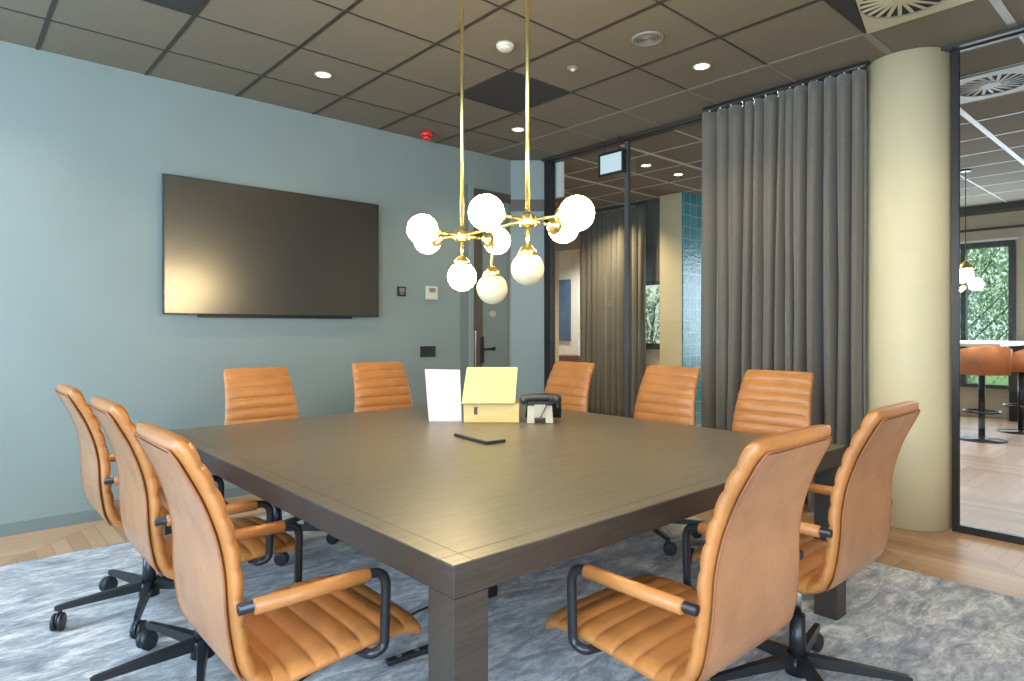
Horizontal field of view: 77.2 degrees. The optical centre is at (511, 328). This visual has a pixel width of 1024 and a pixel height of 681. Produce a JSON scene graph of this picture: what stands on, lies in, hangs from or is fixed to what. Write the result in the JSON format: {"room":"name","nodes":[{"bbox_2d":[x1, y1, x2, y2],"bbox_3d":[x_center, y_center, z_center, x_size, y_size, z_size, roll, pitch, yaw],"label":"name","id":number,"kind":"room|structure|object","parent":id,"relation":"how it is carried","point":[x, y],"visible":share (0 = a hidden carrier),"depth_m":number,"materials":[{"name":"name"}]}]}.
{"room":"conference room","nodes":[
{"label":"conference room","id":0,"kind":"room"},
{"bbox_2d":[0,41,510,524],"bbox_3d":[-2.444,-0.242,4.524,6.400,2.985,0.140,0,0,-42],"label":"wall","id":1,"kind":"structure","parent":0,"point":[86,147],"depth_m":4.37,"materials":[{"name":"blue paint"}]},
{"bbox_2d":[0,487,250,536],"bbox_3d":[-2.608,1.215,4.273,5.620,0.070,0.015,0,0,-42],"label":"baseboard","id":2,"kind":"structure","parent":1,"relation":"attached to","point":[20,527],"depth_m":4.04,"materials":[{"name":"paint"}]},
{"bbox_2d":[162,173,378,318],"bbox_3d":[-1.786,-0.573,4.965,1.670,0.982,0.072,0,0,-42],"label":"television","id":3,"kind":"object","parent":1,"relation":"attached to","point":[230,250],"visible":1,"depth_m":4.84,"materials":[{"name":"black plastic"}]},
{"bbox_2d":[397,286,405,295],"bbox_3d":[-0.986,-0.333,5.726,0.086,0.086,0.016,0,0,-42],"label":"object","id":4,"kind":"object","parent":1,"relation":"attached to","point":[401,291],"visible":1,"depth_m":5.72,"materials":[{"name":"black plastic"}]},
{"bbox_2d":[420,346,435,356],"bbox_3d":[-0.774,0.211,5.916,0.166,0.100,0.017,0,0,-42],"label":"wall switch","id":5,"kind":"object","parent":1,"relation":"attached to","point":[425,351],"visible":1,"depth_m":5.91,"materials":[{"name":"black plastic"}]},
{"bbox_2d":[426,286,437,299],"bbox_3d":[-0.743,-0.331,5.939,0.124,0.124,0.024,0,0,-42],"label":"wall thermostat","id":6,"kind":"object","parent":1,"relation":"attached to","point":[431,291],"visible":1,"depth_m":5.92,"materials":[{"name":"white plastic"}]},
{"bbox_2d":[460,184,510,401],"bbox_3d":[-0.254,-0.075,6.386,0.653,2.650,0.152,0,0,-42],"label":"door","id":7,"kind":"structure","parent":1,"relation":"in","point":[484,327],"depth_m":6.33,"materials":[{"name":"paint"}]},
{"bbox_2d":[484,0,1017,154],"bbox_3d":[2.192,-1.738,4.027,0.540,0.014,6.790,0,0,-42],"label":"trim","id":8,"kind":"structure","parent":1,"relation":"attached to","point":[999,6],"depth_m":4.14,"materials":[{"name":"metal"}]},
{"bbox_2d":[509,204,510,366],"bbox_3d":[0.182,-0.242,10.021,4.750,2.985,4.520,0,0,-42],"label":"wall","id":9,"kind":"structure","parent":0,"point":[509,204],"depth_m":6.81,"materials":[{"name":"blue paint"}]},
{"bbox_2d":[555,36,1023,208],"bbox_3d":[3.381,-1.738,8.027,6.448,0.014,11.160,0,0,-42],"label":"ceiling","id":10,"kind":"structure","parent":9,"relation":"attached to","point":[963,113],"depth_m":6.56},
{"bbox_2d":[0,0,1023,211],"bbox_3d":[0.963,-1.775,5.967,13.400,0.080,11.600,0,0,-42],"label":"ceiling","id":11,"kind":"structure","parent":0,"point":[353,39],"depth_m":4.07,"materials":[{"name":"tile"}]},
{"bbox_2d":[146,0,203,14],"bbox_3d":[-1.780,-1.738,3.126,0.576,0.013,0.584,0,0,-42],"label":"ceiling panel","id":12,"kind":"object","parent":11,"relation":"attached to","point":[188,6],"visible":1,"depth_m":3.42,"materials":[{"name":"grey tile"}]},
{"bbox_2d":[314,71,331,78],"bbox_3d":[-1.288,-1.732,4.374,0.120,0.005,0.120,0,0,-42],"label":"recessed light","id":13,"kind":"object","parent":11,"relation":"in","point":[320,74],"visible":1,"depth_m":4.37,"materials":[{"name":"beige metal"}]},
{"bbox_2d":[421,130,431,140],"bbox_3d":[-0.754,-1.698,5.650,0.100,0.074,0.100,0,0,-42],"label":"fire alarm","id":14,"kind":"object","parent":11,"relation":"attached to","point":[426,135],"visible":1,"depth_m":5.62,"materials":[{"name":"red plastic"}]},
{"bbox_2d":[0,0,865,143],"bbox_3d":[-1.642,-1.738,3.472,5.910,0.014,11.082,0,0,-42],"label":"grid","id":15,"kind":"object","parent":11,"relation":"attached to","point":[47,19],"depth_m":3.93,"materials":[{"name":"black metal"}]},
{"bbox_2d":[407,0,594,303],"bbox_3d":[-0.086,-0.921,2.791,0.605,1.628,1.117,0,0,-35],"label":"chandelier","id":16,"kind":"object","parent":11,"relation":"hanging from","point":[486,212],"visible":1,"depth_m":2.69,"materials":[{"name":"brass"},{"name":"white glass"}]},
{"bbox_2d":[496,40,513,52],"bbox_3d":[-0.042,-1.716,3.911,0.110,0.038,0.110,0,0,-42],"label":"smoke detector","id":17,"kind":"object","parent":11,"relation":"attached to","point":[505,46],"visible":1,"depth_m":3.88,"materials":[{"name":"white plastic"}]},
{"bbox_2d":[459,72,568,112],"bbox_3d":[0.006,-1.738,4.728,0.576,0.013,0.584,0,0,-42],"label":"ceiling panel","id":18,"kind":"object","parent":11,"relation":"attached to","point":[506,91],"visible":1,"depth_m":4.70,"materials":[{"name":"grey tile"}]},
{"bbox_2d":[511,127,524,131],"bbox_3d":[0.053,-1.732,5.575,0.120,0.005,0.120,0,0,-42],"label":"recessed light","id":19,"kind":"object","parent":11,"relation":"in","point":[516,129],"visible":1,"depth_m":5.57,"materials":[{"name":"beige metal"}]},
{"bbox_2d":[567,65,578,71],"bbox_3d":[0.406,-1.724,4.266,0.084,0.022,0.084,0,0,-42],"label":"sensor","id":20,"kind":"object","parent":11,"relation":"attached to","point":[572,68],"visible":1,"depth_m":4.25,"materials":[{"name":"grey plastic"}]},
{"bbox_2d":[598,137,625,177],"bbox_3d":[0.910,-1.568,5.846,0.040,0.332,0.290,0,0,-42],"label":"exit sign","id":21,"kind":"object","parent":11,"relation":"hanging from","point":[611,163],"visible":1,"depth_m":5.83,"materials":[{"name":"grey plastic"}]},
{"bbox_2d":[580,201,646,417],"bbox_3d":[1.419,-0.250,9.129,0.174,2.970,1.200,0,0,-44],"label":"curtain","id":22,"kind":"object","parent":11,"relation":"hanging from","point":[602,242],"visible":0.87,"depth_m":9.08,"materials":[{"name":"grey fabric"}]},
{"bbox_2d":[640,164,651,166],"bbox_3d":[1.422,-1.732,6.803,0.120,0.005,0.120,0,0,-42],"label":"recessed light","id":23,"kind":"object","parent":11,"relation":"in","point":[642,165],"visible":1,"depth_m":6.80,"materials":[{"name":"beige metal"}]},
{"bbox_2d":[632,31,663,46],"bbox_3d":[0.811,-1.729,3.829,0.190,0.012,0.190,0,0,-42],"label":"ceiling speaker","id":24,"kind":"object","parent":11,"relation":"attached to","point":[647,34],"visible":1,"depth_m":3.81,"materials":[{"name":"grey plastic"}]},
{"bbox_2d":[635,34,659,44],"bbox_3d":[0.811,-1.728,3.829,0.148,0.005,0.148,0,0,-42],"label":"grille","id":25,"kind":"object","parent":24,"relation":"attached to","point":[647,36],"depth_m":3.83,"materials":[{"name":"grey plastic"}]},
{"bbox_2d":[693,63,710,70],"bbox_3d":[1.254,-1.732,4.235,0.120,0.005,0.120,0,0,-42],"label":"recessed light","id":26,"kind":"object","parent":11,"relation":"in","point":[700,66],"visible":1,"depth_m":4.23,"materials":[{"name":"beige metal"}]},
{"bbox_2d":[701,60,868,511],"bbox_3d":[1.897,-0.250,4.596,0.206,2.970,1.212,0,0,-42],"label":"curtain","id":27,"kind":"object","parent":11,"relation":"hanging from","point":[784,228],"visible":0.72,"depth_m":4.49,"materials":[{"name":"grey fabric"}]},
{"bbox_2d":[828,0,972,33],"bbox_3d":[2.055,-1.734,3.342,0.580,0.022,0.580,0,0,-42],"label":"ceiling vent","id":28,"kind":"object","parent":11,"relation":"in","point":[871,16],"visible":1,"depth_m":3.48,"materials":[{"name":"beige metal"}]},
{"bbox_2d":[960,169,975,281],"bbox_3d":[4.953,-1.123,6.999,0.190,1.225,0.190,0,0,-42],"label":"pendant lamp","id":29,"kind":"object","parent":11,"relation":"hanging from","point":[966,274],"visible":0.89,"depth_m":6.96,"materials":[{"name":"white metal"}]},
{"bbox_2d":[960,63,1023,103],"bbox_3d":[3.396,-1.734,4.543,0.580,0.022,0.580,0,0,-42],"label":"ceiling vent","id":30,"kind":"object","parent":11,"relation":"in","point":[1007,80],"visible":0.83,"depth_m":4.53,"materials":[{"name":"grey plastic"}]},
{"bbox_2d":[0,414,1023,598],"bbox_3d":[0.963,1.280,5.967,13.400,0.060,11.600,0,0,-42],"label":"floor","id":31,"kind":"structure","parent":0,"point":[991,475],"depth_m":3.89,"materials":[{"name":"brown wood"}]},
{"bbox_2d":[0,511,1023,680],"bbox_3d":[-0.130,1.230,1.939,4.995,0.038,5.460,0,0,-42],"label":"rug","id":32,"kind":"object","parent":31,"relation":"on","point":[923,627],"depth_m":2.69,"materials":[{"name":"carpet"}]},
{"bbox_2d":[49,383,228,638],"bbox_3d":[-1.627,0.734,2.831,0.685,0.998,0.666,0,0,-42],"label":"chair","id":33,"kind":"object","parent":32,"relation":"on","point":[95,459],"visible":0.66,"depth_m":2.63,"materials":[{"name":"orange leather"}]},
{"bbox_2d":[89,396,294,680],"bbox_3d":[-1.135,0.734,2.301,0.677,0.998,0.666,0,0,-42],"label":"chair","id":34,"kind":"object","parent":32,"relation":"on","point":[140,504],"visible":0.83,"depth_m":2.16,"materials":[{"name":"orange leather"}]},
{"bbox_2d":[134,422,420,680],"bbox_3d":[-0.613,0.734,1.703,0.708,0.998,0.657,0,0,-42],"label":"chair","id":35,"kind":"object","parent":32,"relation":"on","point":[300,629],"visible":1,"depth_m":1.53,"materials":[{"name":"orange leather"}]},
{"bbox_2d":[223,367,338,565],"bbox_3d":[-1.357,0.734,3.640,0.652,0.998,0.717,0,0,-43],"label":"chair","id":36,"kind":"object","parent":32,"relation":"on","point":[257,394],"visible":0.35,"depth_m":3.78,"materials":[{"name":"orange leather"}]},
{"bbox_2d":[298,606,427,680],"bbox_3d":[-0.507,1.226,2.594,0.070,0.009,0.881,0,0,36],"label":"cable","id":37,"kind":"object","parent":32,"relation":"on","point":[426,607],"visible":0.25,"depth_m":2.76,"materials":[{"name":"black plastic"}]},
{"bbox_2d":[352,362,412,411],"bbox_3d":[-0.731,0.733,4.261,0.662,0.999,0.684,0,0,-38],"label":"chair","id":38,"kind":"object","parent":32,"relation":"on","point":[377,385],"visible":0.26,"depth_m":4.41,"materials":[{"name":"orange leather"}]},
{"bbox_2d":[162,402,845,680],"bbox_3d":[-0.147,0.870,2.967,2.106,0.729,2.418,0,0,-42],"label":"conference table","id":39,"kind":"object","parent":32,"relation":"on","point":[462,518],"visible":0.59,"depth_m":2.10,"materials":[{"name":"brown wood"}]},
{"bbox_2d":[425,369,462,421],"bbox_3d":[-0.380,0.365,3.531,0.213,0.278,0.100,0,0,0],"label":"display stand","id":40,"kind":"object","parent":39,"relation":"on","point":[443,388],"visible":1,"depth_m":3.53,"materials":[{"name":"white plastic"}]},
{"bbox_2d":[454,431,505,443],"bbox_3d":[-0.150,0.497,2.927,0.104,0.014,0.276,0,0,-37],"label":"tablet","id":41,"kind":"object","parent":39,"relation":"on","point":[473,436],"visible":1,"depth_m":2.89,"materials":[{"name":"black plastic"}]},
{"bbox_2d":[462,367,518,422],"bbox_3d":[-0.115,0.358,3.521,0.307,0.291,0.225,0,0,0],"label":"wooden box","id":42,"kind":"object","parent":39,"relation":"on","point":[489,393],"visible":1,"depth_m":3.44,"materials":[{"name":"brown wood"}]},
{"bbox_2d":[519,393,561,422],"bbox_3d":[0.156,0.425,3.479,0.235,0.158,0.180,0,0,0],"label":"desk phone","id":43,"kind":"object","parent":39,"relation":"on","point":[539,405],"visible":1,"depth_m":3.42,"materials":[{"name":"grey plastic"}]},
{"bbox_2d":[544,361,594,411],"bbox_3d":[0.196,0.734,4.356,0.667,0.998,0.666,0,0,-40],"label":"chair","id":44,"kind":"object","parent":32,"relation":"on","point":[571,381],"visible":0.28,"depth_m":4.44,"materials":[{"name":"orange leather"}]},
{"bbox_2d":[634,365,701,555],"bbox_3d":[0.761,0.734,3.825,0.671,0.998,0.705,0,0,-42],"label":"chair","id":45,"kind":"object","parent":32,"relation":"on","point":[667,394],"visible":0.44,"depth_m":3.92,"materials":[{"name":"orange leather"}]},
{"bbox_2d":[546,425,831,680],"bbox_3d":[0.452,0.734,1.680,0.670,0.998,0.660,0,0,-42],"label":"chair","id":46,"kind":"object","parent":32,"relation":"on","point":[660,628],"visible":1,"depth_m":1.51,"materials":[{"name":"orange leather"}]},
{"bbox_2d":[690,369,813,561],"bbox_3d":[1.282,0.733,3.368,0.665,0.999,0.671,0,0,43],"label":"chair","id":47,"kind":"object","parent":32,"relation":"on","point":[769,402],"visible":0.34,"depth_m":3.51,"materials":[{"name":"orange leather"}]},
{"bbox_2d":[692,401,919,680],"bbox_3d":[0.971,0.734,2.209,0.682,0.998,0.670,0,0,-42],"label":"chair","id":48,"kind":"object","parent":32,"relation":"on","point":[859,513],"visible":0.67,"depth_m":2.04,"materials":[{"name":"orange leather"}]},
{"bbox_2d":[559,355,579,361],"bbox_3d":[1.049,0.875,12.088,0.440,0.750,0.420,0,0,-42],"label":"base cabinet","id":49,"kind":"object","parent":31,"relation":"on","point":[572,358],"visible":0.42,"depth_m":11.93,"materials":[{"name":"brown wood"}]},
{"bbox_2d":[960,346,1012,443],"bbox_3d":[5.273,0.720,7.185,0.550,1.060,0.510,0,0,18],"label":"bar stool","id":50,"kind":"object","parent":31,"relation":"on","point":[982,361],"visible":0.94,"depth_m":7.04,"materials":[{"name":"orange leather"}]},
{"bbox_2d":[960,340,1023,421],"bbox_3d":[5.919,0.710,8.416,1.950,1.080,1.170,0,0,-42],"label":"table","id":51,"kind":"object","parent":31,"relation":"on","point":[1015,346],"visible":0.38,"depth_m":8.61,"materials":[{"name":"white"}]},
{"bbox_2d":[997,349,1023,434],"bbox_3d":[6.165,0.720,7.730,0.549,1.060,0.510,0,0,-42],"label":"bar stool","id":52,"kind":"object","parent":31,"relation":"on","point":[1018,356],"visible":0.83,"depth_m":7.71,"materials":[{"name":"orange leather"}]},
{"bbox_2d":[511,160,543,404],"bbox_3d":[0.165,-0.242,6.649,0.362,2.985,0.080,0,0,0],"label":"wall","id":53,"kind":"structure","parent":0,"point":[527,302],"depth_m":6.61,"materials":[{"name":"blue paint"}]},
{"bbox_2d":[511,199,543,210],"bbox_3d":[0.166,-1.270,6.604,0.361,0.120,0.010,0,0,0],"label":"trim","id":54,"kind":"structure","parent":53,"relation":"attached to","point":[516,205],"depth_m":6.60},
{"bbox_2d":[544,161,563,390],"bbox_3d":[0.720,-0.242,6.260,0.130,2.985,1.020,0,0,-42],"label":"window","id":55,"kind":"structure","parent":53,"relation":"in","point":[549,167],"depth_m":6.56,"materials":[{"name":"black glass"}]},
{"bbox_2d":[550,119,701,161],"bbox_3d":[1.419,-0.242,5.436,0.070,2.985,3.000,0,0,-42],"label":"trim","id":56,"kind":"structure","parent":53,"relation":"attached to","point":[699,121],"depth_m":5.78,"materials":[{"name":"black metal"}]},
{"bbox_2d":[624,141,629,417],"bbox_3d":[1.723,-0.253,5.098,0.036,2.905,2.050,0,0,-42],"label":"window frame","id":57,"kind":"structure","parent":53,"relation":"in","point":[627,143],"depth_m":5.83,"materials":[{"name":"black metal"}]},
{"bbox_2d":[541,24,1023,161],"bbox_3d":[2.479,-1.724,4.156,0.040,0.023,6.480,0,0,-42],"label":"trim","id":58,"kind":"structure","parent":53,"relation":"attached to","point":[1017,28],"depth_m":5.25,"materials":[{"name":"metal"}]},
{"bbox_2d":[555,205,659,367],"bbox_3d":[0.646,-0.242,10.290,0.100,2.985,4.540,0,0,-42],"label":"wall","id":59,"kind":"structure","parent":0,"point":[652,355],"depth_m":10.00,"materials":[{"name":"beige paint"}]},
{"bbox_2d":[636,201,659,281],"bbox_3d":[1.971,-1.192,8.812,0.100,1.085,0.570,0,0,-42],"label":"window blind","id":60,"kind":"object","parent":59,"relation":"attached to","point":[652,209],"depth_m":8.79,"materials":[{"name":"grey fabric"}]},
{"bbox_2d":[646,281,659,348],"bbox_3d":[1.911,-0.185,8.812,0.110,0.930,0.490,0,0,-42],"label":"window","id":61,"kind":"structure","parent":59,"relation":"in","point":[648,345],"depth_m":8.76,"materials":[{"name":"black metal"}]},
{"bbox_2d":[559,250,659,354],"bbox_3d":[0.846,-0.242,11.490,1.800,2.985,3.020,0,0,-42],"label":"wall","id":62,"kind":"structure","parent":0,"point":[569,261],"depth_m":12.30,"materials":[{"name":"white paint"}]},
{"bbox_2d":[559,279,570,340],"bbox_3d":[1.002,-0.360,12.479,0.043,1.180,0.355,0,0,-42],"label":"wall picture","id":63,"kind":"object","parent":62,"relation":"attached to","point":[564,285],"visible":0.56,"depth_m":12.41,"materials":[{"name":"blue fabric"}]},
{"bbox_2d":[660,192,681,365],"bbox_3d":[2.176,-0.242,8.381,0.350,2.985,0.334,0,0,-42],"label":"wall","id":64,"kind":"structure","parent":0,"point":[671,204],"depth_m":8.26,"materials":[{"name":"paint"}]},
{"bbox_2d":[682,192,701,424],"bbox_3d":[2.782,-0.242,8.686,1.660,2.985,0.020,0,0,-42],"label":"tiled wall","id":65,"kind":"structure","parent":0,"point":[691,203],"depth_m":8.27,"materials":[{"name":"teal tile"}]},
{"bbox_2d":[866,47,951,531],"bbox_3d":[2.580,-0.242,4.178,0.478,2.980,0.478,0,0,-42],"label":"pillar","id":66,"kind":"structure","parent":0,"point":[909,262],"depth_m":3.97,"materials":[{"name":"paint"}]},
{"bbox_2d":[960,210,1023,417],"bbox_3d":[5.845,-0.242,10.371,0.150,2.985,11.360,0,0,-42],"label":"wall","id":67,"kind":"structure","parent":0,"point":[994,398],"depth_m":9.08,"materials":[{"name":"beige paint"}]},
{"bbox_2d":[960,237,1019,389],"bbox_3d":[6.235,-0.210,9.794,0.160,2.120,2.420,0,0,-42],"label":"window","id":68,"kind":"structure","parent":67,"relation":"in","point":[1010,242],"depth_m":9.05,"materials":[{"name":"black metal"}]},
{"bbox_2d":[960,200,1023,216],"bbox_3d":[7.313,-1.688,8.396,0.300,0.095,6.460,0,0,-42],"label":"trim","id":69,"kind":"structure","parent":67,"relation":"attached to","point":[1011,206],"depth_m":8.93,"materials":[{"name":"black metal"}]},
{"bbox_2d":[960,224,1023,232],"bbox_3d":[7.406,-1.425,8.480,0.050,0.030,6.460,0,0,-42],"label":"trim","id":70,"kind":"structure","parent":67,"relation":"attached to","point":[1021,225],"depth_m":9.11,"materials":[{"name":"black metal"}]},
{"bbox_3d":[4.263,-0.242,2.331,0.100,2.985,1.500,0,0,-42],"label":"wall","id":71,"kind":"structure","parent":0,"visible":0},
{"bbox_2d":[952,30,1023,544],"bbox_3d":[3.230,-0.242,3.416,0.034,2.985,1.495,0,0,-42],"label":"door","id":72,"kind":"structure","parent":71,"relation":"in","point":[956,526],"depth_m":3.94,"materials":[{"name":"black metal"}]},
{"label":"outside","id":73,"kind":"structure","parent":0,"visible":0},
{"bbox_2d":[968,375,1007,384],"bbox_3d":[11.921,1.325,14.717,22.600,0.050,34.000,0,0,-42],"label":"ground","id":74,"kind":"structure","parent":73,"point":[991,379],"depth_m":16.09,"materials":[{"name":"green plant"}]},
{"bbox_2d":[646,285,659,342],"bbox_3d":[2.236,0.243,10.028,0.975,2.119,0.949,0,0,-42],"label":"shrub","id":75,"kind":"object","parent":74,"relation":"on","point":[654,304],"visible":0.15,"depth_m":9.94,"materials":[{"name":"green plant"}]},
{"bbox_2d":[960,247,1007,384],"bbox_3d":[7.913,-0.495,11.267,2.213,3.595,2.223,0,0,-42],"label":"tree","id":76,"kind":"object","parent":74,"relation":"on","point":[1000,297],"visible":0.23,"depth_m":10.88,"materials":[{"name":"green plant"}]},
{"bbox_2d":[968,247,1007,375],"bbox_3d":[10.180,-1.095,15.173,2.843,5.024,2.820,0,0,44],"label":"tree","id":77,"kind":"object","parent":74,"relation":"on","point":[969,260],"visible":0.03,"depth_m":14.49,"materials":[{"name":"green plant"}]},
{"bbox_2d":[972,247,1007,340],"bbox_3d":[10.446,-1.267,12.171,2.862,5.138,2.793,0,0,-42],"label":"tree","id":78,"kind":"object","parent":74,"relation":"on","point":[992,265],"visible":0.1,"depth_m":12.79,"materials":[{"name":"green plant"}]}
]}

